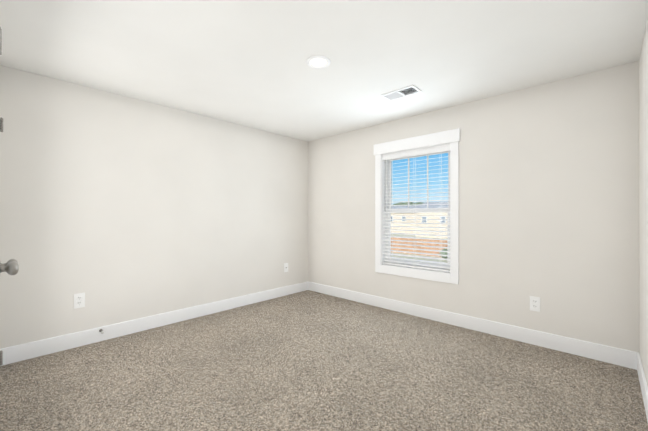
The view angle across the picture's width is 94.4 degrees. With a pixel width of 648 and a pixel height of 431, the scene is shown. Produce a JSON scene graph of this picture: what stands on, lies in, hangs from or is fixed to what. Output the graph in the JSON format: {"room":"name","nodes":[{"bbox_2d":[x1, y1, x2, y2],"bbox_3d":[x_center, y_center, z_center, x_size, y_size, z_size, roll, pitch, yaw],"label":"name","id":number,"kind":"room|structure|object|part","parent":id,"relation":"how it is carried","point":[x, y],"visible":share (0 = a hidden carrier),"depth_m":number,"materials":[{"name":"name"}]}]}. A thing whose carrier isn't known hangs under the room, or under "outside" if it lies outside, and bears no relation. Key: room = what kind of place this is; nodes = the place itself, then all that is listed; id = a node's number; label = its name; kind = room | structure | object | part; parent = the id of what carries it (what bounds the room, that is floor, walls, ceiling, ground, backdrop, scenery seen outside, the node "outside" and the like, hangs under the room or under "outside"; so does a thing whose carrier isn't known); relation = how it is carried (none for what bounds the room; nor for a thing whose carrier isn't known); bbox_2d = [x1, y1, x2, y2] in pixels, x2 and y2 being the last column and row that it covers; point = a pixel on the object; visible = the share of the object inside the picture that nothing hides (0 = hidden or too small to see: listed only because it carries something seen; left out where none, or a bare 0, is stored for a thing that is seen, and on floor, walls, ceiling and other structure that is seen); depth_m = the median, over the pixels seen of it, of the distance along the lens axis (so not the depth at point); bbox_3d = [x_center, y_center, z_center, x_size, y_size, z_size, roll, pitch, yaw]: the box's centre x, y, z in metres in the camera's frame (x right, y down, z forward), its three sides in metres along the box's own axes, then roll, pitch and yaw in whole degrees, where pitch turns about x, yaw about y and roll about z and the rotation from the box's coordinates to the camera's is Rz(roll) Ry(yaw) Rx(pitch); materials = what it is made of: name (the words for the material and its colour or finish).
{"room":"empty bedroom","nodes":[
{"label":"empty bedroom","id":0,"kind":"room"},
{"bbox_2d":[0,259,17,266],"bbox_3d":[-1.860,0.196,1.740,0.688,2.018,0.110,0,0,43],"label":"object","id":1,"kind":"structure","parent":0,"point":[8,261],"depth_m":1.55,"materials":[{"name":"grey metal"}]},
{"bbox_2d":[0,262,18,274],"bbox_3d":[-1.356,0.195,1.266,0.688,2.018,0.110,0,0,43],"label":"door knob","id":2,"kind":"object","parent":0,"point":[11,268],"depth_m":1.46,"materials":[{"name":"grey metal"}]},
{"bbox_2d":[0,65,307,348],"bbox_3d":[-2.056,0.000,3.151,0.150,2.440,5.385,0,0,43],"label":"wall","id":3,"kind":"structure","parent":0,"point":[116,208],"depth_m":3.10,"materials":[{"name":"beige paint"}]},
{"bbox_2d":[74,293,84,308],"bbox_3d":[-2.278,0.793,2.796,0.010,0.136,0.082,0,0,43],"label":"outlet","id":4,"kind":"object","parent":3,"relation":"attached to","point":[79,300],"visible":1,"depth_m":2.79,"materials":[{"name":"white plastic"}]},
{"bbox_2d":[0,282,307,365],"bbox_3d":[-1.461,1.152,3.662,0.014,0.138,3.450,0,0,43],"label":"baseboard","id":5,"kind":"structure","parent":3,"relation":"attached to","point":[21,352],"depth_m":3.09,"materials":[{"name":"white paint"}]},
{"bbox_2d":[284,263,287,271],"bbox_3d":[-0.577,0.798,4.600,0.018,0.136,0.082,0,0,43],"label":"outlet plate","id":6,"kind":"object","parent":3,"relation":"attached to","point":[285,267],"visible":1,"depth_m":4.59,"materials":[{"name":"white plastic"}]},
{"bbox_2d":[0,290,647,430],"bbox_3d":[-0.628,1.277,1.805,4.070,0.120,5.385,0,0,43],"label":"floor","id":7,"kind":"structure","parent":0,"point":[308,360],"depth_m":2.21,"materials":[{"name":"carpet"}]},
{"bbox_2d":[0,0,647,141],"bbox_3d":[-0.628,-1.283,1.810,4.070,0.120,5.385,0,0,43],"label":"ceiling","id":8,"kind":"structure","parent":0,"point":[242,62],"depth_m":2.22,"materials":[{"name":"white paint"}]},
{"bbox_2d":[306,55,330,68],"bbox_3d":[-0.044,-1.217,2.389,0.194,0.010,0.194,0,0,43],"label":"recessed light","id":9,"kind":"object","parent":8,"relation":"in","point":[318,61],"visible":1,"depth_m":2.37,"materials":[{"name":"white paint"}]},
{"bbox_2d":[381,85,421,100],"bbox_3d":[0.766,-1.210,2.986,0.350,0.022,0.190,0,0,43],"label":"ceiling vent","id":10,"kind":"object","parent":8,"relation":"in","point":[402,92],"visible":1,"depth_m":2.98,"materials":[{"name":"white metal"}]},
{"bbox_2d":[308,61,638,351],"bbox_3d":[1.165,0.001,3.714,3.770,2.440,0.150,0,0,43],"label":"wall","id":11,"kind":"structure","parent":0,"point":[549,194],"depth_m":2.88,"materials":[{"name":"beige paint"}]},
{"bbox_2d":[374,128,459,283],"bbox_3d":[1.132,-0.098,3.724,1.115,1.713,0.171,0,0,43],"label":"window","id":12,"kind":"structure","parent":11,"relation":"in","point":[451,138],"depth_m":3.67,"materials":[{"name":"white paint"}]},
{"bbox_2d":[382,144,449,271],"bbox_3d":[1.113,-0.079,3.700,0.891,1.448,0.070,0,0,43],"label":"window blinds","id":13,"kind":"object","parent":12,"relation":"attached to","point":[436,149],"visible":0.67,"depth_m":3.68,"materials":[{"name":"white plastic"}]},
{"bbox_3d":[1.172,-0.077,3.762,0.915,1.475,0.060,0,0,43],"label":"window sash","id":14,"kind":"part","parent":12,"relation":"part of","materials":[{"name":"white plastic"}]},
{"bbox_3d":[1.173,-0.082,3.763,0.767,1.321,0.029,0,0,43],"label":"glass","id":15,"kind":"part","parent":12,"relation":"part of","materials":[{"name":"clear glass"}]},
{"bbox_2d":[308,281,631,368],"bbox_3d":[1.109,1.152,3.653,3.770,0.138,0.014,0,0,43],"label":"baseboard","id":16,"kind":"structure","parent":11,"relation":"attached to","point":[582,348],"depth_m":3.03,"materials":[{"name":"white paint"}]},
{"bbox_2d":[530,296,539,311],"bbox_3d":[1.988,0.834,2.829,0.082,0.136,0.010,0,0,43],"label":"outlet","id":17,"kind":"object","parent":11,"relation":"attached to","point":[534,303],"visible":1,"depth_m":2.83,"materials":[{"name":"white plastic"}]},
{"bbox_2d":[639,19,647,385],"bbox_3d":[0.799,-0.006,0.465,0.150,2.440,5.385,0,0,43],"label":"wall","id":18,"kind":"structure","parent":0,"point":[643,205],"depth_m":2.08,"materials":[{"name":"beige paint"}]},
{"bbox_2d":[632,351,647,421],"bbox_3d":[1.275,1.146,1.088,0.014,0.138,3.450,0,0,43],"label":"baseboard","id":19,"kind":"structure","parent":18,"relation":"attached to","point":[636,359],"depth_m":2.07,"materials":[{"name":"white paint"}]},
{"label":"outside","id":20,"kind":"structure","parent":0,"visible":0},
{"bbox_2d":[391,234,446,263],"bbox_3d":[51.301,4.541,88.946,280.000,0.300,320.000,0,0,43],"label":"ground","id":21,"kind":"structure","parent":20,"point":[417,258],"depth_m":31.30,"materials":[{"name":"beige concrete"}]},
{"bbox_2d":[391,205,419,233],"bbox_3d":[19.392,0.923,79.842,20.900,6.900,11.900,0,0,43],"label":"house","id":22,"kind":"structure","parent":21,"relation":"on","point":[406,215],"depth_m":72.84,"materials":[{"name":"beige"}]},
{"bbox_2d":[391,237,446,256],"bbox_3d":[7.656,3.324,35.288,90.050,1.920,0.100,0,0,43],"label":"fence","id":23,"kind":"object","parent":21,"relation":"on","point":[420,247],"depth_m":32.69,"materials":[{"name":"brown wood"}]},
{"bbox_2d":[393,202,446,258],"bbox_3d":[20.793,0.943,105.600,241.403,11.499,126.073,0,0,43],"label":"trees","id":24,"kind":"object","parent":21,"relation":"on","point":[417,203],"depth_m":89.13,"materials":[{"name":"green plant"}]},
{"bbox_2d":[416,201,447,237],"bbox_3d":[28.114,0.684,60.654,15.900,7.300,11.900,0,0,43],"label":"house","id":25,"kind":"structure","parent":21,"relation":"on","point":[423,216],"depth_m":59.92,"materials":[{"name":"beige"}]},
{"bbox_3d":[-1.683,0.182,1.423,1.420,2.068,0.120,0,0,43],"label":"door frame","id":26,"kind":"structure","parent":0,"visible":0},
{"bbox_2d":[0,27,1,54],"bbox_3d":[-1.118,0.168,1.028,0.038,1.624,0.018,0,0,43],"label":"right closet door hinges","id":27,"kind":"object","parent":26,"relation":"attached to","point":[0,41],"visible":1,"depth_m":1.02,"materials":[{"name":"grey metal"}]},
{"bbox_2d":[0,117,2,365],"bbox_3d":[-2.112,0.169,1.963,0.038,1.624,0.018,0,0,43],"label":"left closet door hinges","id":28,"kind":"object","parent":26,"relation":"attached to","point":[1,351],"visible":1,"depth_m":1.97,"materials":[{"name":"grey metal"}]}
]}

